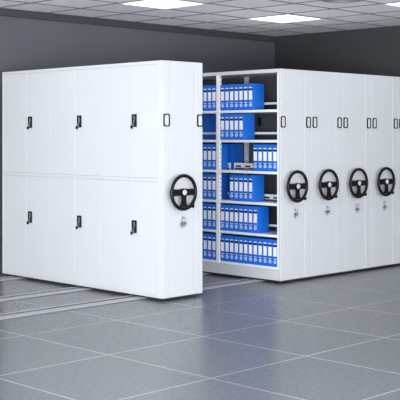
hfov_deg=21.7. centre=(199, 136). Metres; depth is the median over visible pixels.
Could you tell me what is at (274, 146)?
binder
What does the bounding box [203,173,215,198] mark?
binder
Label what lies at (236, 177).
binder
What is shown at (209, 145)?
binder
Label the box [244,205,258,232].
binder
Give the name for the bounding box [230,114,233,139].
binder
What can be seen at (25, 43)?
wall
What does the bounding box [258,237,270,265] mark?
binder
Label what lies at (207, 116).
binder
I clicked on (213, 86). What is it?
binder
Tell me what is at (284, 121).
open shelving unit
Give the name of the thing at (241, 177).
binder
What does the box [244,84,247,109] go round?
binder
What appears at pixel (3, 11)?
trim
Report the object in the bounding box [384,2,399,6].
recessed light
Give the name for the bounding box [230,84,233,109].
binder
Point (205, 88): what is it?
binder
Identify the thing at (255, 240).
binder
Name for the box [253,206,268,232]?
binder
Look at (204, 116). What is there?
binder
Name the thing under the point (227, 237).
binder
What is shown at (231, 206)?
binder
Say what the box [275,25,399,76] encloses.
wall
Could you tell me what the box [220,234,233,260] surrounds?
binder
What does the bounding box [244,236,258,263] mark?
binder
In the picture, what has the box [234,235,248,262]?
binder
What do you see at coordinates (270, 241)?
binder
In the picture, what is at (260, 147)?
binder
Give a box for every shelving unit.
[202,68,310,281]
[308,71,341,277]
[339,73,370,272]
[369,75,397,268]
[395,77,399,264]
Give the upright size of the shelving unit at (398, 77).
2.320 m
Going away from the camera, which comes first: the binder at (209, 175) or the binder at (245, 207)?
the binder at (245, 207)
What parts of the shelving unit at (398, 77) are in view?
panel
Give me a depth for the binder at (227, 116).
11.84 m
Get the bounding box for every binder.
[202,115,205,139]
[202,173,209,198]
[202,202,211,228]
[202,232,212,258]
[203,86,207,110]
[203,144,207,169]
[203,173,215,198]
[203,203,209,228]
[203,232,215,258]
[206,115,209,139]
[208,85,211,110]
[208,144,211,169]
[208,174,211,199]
[208,203,215,228]
[208,233,215,259]
[210,115,214,139]
[212,85,215,110]
[212,144,226,169]
[212,174,226,199]
[212,203,226,229]
[212,233,226,259]
[220,85,224,110]
[220,114,224,139]
[220,204,228,229]
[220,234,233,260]
[225,85,229,110]
[225,114,229,139]
[225,204,237,230]
[225,234,237,261]
[228,144,242,168]
[228,173,242,198]
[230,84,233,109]
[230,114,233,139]
[230,174,242,200]
[230,204,243,230]
[230,235,241,261]
[234,84,238,109]
[234,114,238,139]
[234,174,247,200]
[234,205,240,231]
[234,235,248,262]
[239,84,243,109]
[239,114,254,139]
[239,175,243,200]
[239,205,249,231]
[239,236,249,262]
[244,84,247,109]
[244,175,247,201]
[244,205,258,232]
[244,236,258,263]
[248,83,263,109]
[248,175,263,201]
[248,205,259,232]
[248,236,259,263]
[253,144,260,170]
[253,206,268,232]
[253,237,266,264]
[258,144,269,170]
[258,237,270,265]
[263,144,276,170]
[263,238,275,265]
[268,145,272,171]
[268,238,276,266]
[273,145,276,171]
[273,239,276,266]
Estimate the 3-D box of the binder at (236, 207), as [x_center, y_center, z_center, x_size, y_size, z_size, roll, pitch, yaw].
[0.476,0.925,11.812,0.070,0.294,0.193,0,0,45]
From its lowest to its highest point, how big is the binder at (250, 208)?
0.294 m
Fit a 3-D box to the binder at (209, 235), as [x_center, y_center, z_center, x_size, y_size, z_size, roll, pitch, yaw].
[0.177,1.274,12.110,0.070,0.294,0.193,0,0,45]
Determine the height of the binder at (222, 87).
0.294 m
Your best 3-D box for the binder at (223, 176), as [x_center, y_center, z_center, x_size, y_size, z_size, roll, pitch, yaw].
[0.228,0.581,12.059,0.070,0.294,0.193,0,0,45]
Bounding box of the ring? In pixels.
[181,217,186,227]
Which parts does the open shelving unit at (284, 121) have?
shelf, shelf, shelf, shelf, shelf, panel, panel, shelf, shelf, shelf, shelf, shelf, shelf, panel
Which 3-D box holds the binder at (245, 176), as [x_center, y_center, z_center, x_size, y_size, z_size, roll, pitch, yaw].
[0.577,0.581,11.711,0.070,0.294,0.193,0,0,45]
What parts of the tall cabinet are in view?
door, door, handle plate, handle plate, door, door, door, door, handle plate, handle plate, door, door, door, door, handle plate, handle plate, door, door, panel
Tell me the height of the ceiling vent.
0.023 m
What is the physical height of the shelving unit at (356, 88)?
2.320 m
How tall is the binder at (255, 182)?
0.294 m
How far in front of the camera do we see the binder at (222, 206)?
11.90 m
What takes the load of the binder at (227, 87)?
on the open shelving unit at (284, 121)
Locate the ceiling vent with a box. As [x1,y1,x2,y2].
[320,0,362,2]
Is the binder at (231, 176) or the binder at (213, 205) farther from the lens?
the binder at (213, 205)
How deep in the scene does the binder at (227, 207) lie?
11.84 m
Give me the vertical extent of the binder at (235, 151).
0.294 m
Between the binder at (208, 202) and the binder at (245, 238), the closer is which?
the binder at (245, 238)
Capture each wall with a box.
[0,16,274,271]
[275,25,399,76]
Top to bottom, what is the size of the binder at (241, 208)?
0.294 m
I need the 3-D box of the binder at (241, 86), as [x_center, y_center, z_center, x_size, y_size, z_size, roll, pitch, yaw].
[0.526,-0.441,11.762,0.070,0.294,0.193,0,0,45]
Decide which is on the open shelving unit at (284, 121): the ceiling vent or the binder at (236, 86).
the binder at (236, 86)
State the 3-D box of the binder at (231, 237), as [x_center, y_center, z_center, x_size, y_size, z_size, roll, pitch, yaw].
[0.425,1.274,11.863,0.070,0.294,0.193,0,0,45]
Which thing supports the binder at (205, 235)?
on the open shelving unit at (284, 121)
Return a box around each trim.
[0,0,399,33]
[0,8,275,41]
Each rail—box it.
[0,272,210,301]
[0,276,26,281]
[0,278,264,320]
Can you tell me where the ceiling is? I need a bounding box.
[0,0,399,35]
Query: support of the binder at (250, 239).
on the open shelving unit at (284, 121)
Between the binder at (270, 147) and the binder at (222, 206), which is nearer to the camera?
the binder at (270, 147)
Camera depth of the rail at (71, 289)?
10.55 m
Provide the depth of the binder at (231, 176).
11.80 m
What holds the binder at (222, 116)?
on the open shelving unit at (284, 121)
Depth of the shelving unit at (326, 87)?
11.84 m
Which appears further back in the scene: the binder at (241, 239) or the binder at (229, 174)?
the binder at (229, 174)
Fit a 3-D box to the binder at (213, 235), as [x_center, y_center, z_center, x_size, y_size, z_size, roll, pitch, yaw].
[0.228,1.274,12.059,0.070,0.294,0.193,0,0,45]
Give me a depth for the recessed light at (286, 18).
13.23 m
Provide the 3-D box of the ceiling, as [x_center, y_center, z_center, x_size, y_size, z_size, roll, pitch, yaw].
[0.569,-1.555,6.442,12.600,0.100,14.215,0,0,45]
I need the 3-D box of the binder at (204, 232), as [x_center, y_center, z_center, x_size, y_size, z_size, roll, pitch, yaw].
[0.075,1.274,12.211,0.070,0.294,0.193,0,0,45]
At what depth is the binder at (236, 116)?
11.74 m
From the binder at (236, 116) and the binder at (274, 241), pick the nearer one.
the binder at (274, 241)
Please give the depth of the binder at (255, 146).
11.54 m
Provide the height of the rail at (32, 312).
0.008 m
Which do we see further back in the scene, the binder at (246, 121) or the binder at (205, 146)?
the binder at (205, 146)
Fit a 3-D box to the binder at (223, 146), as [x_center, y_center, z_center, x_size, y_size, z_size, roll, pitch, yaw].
[0.228,0.237,12.059,0.070,0.294,0.193,0,0,45]
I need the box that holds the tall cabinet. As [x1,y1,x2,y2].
[2,60,202,299]
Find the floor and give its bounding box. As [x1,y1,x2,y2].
[0,264,399,399]
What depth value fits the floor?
8.00 m
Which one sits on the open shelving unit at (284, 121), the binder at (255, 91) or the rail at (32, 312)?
the binder at (255, 91)
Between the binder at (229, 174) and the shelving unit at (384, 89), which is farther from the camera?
the shelving unit at (384, 89)
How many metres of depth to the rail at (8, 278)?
11.65 m
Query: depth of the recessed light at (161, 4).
11.74 m
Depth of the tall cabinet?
10.64 m
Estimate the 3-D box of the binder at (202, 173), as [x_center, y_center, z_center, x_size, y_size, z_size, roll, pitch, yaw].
[0.075,0.581,12.211,0.070,0.294,0.193,0,0,45]
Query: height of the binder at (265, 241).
0.294 m
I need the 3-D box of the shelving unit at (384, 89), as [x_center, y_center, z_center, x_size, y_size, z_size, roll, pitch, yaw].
[1.325,0.425,13.561,2.790,2.320,0.552,0,0,45]
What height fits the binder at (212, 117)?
0.294 m
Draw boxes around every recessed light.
[120,0,204,8]
[248,14,321,22]
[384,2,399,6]
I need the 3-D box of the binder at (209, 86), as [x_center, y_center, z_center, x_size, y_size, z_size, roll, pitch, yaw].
[0.177,-0.441,12.110,0.070,0.294,0.193,0,0,45]
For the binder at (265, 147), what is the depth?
11.44 m
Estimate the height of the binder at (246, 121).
0.294 m
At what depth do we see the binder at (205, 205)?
12.09 m
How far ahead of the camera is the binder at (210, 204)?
12.04 m

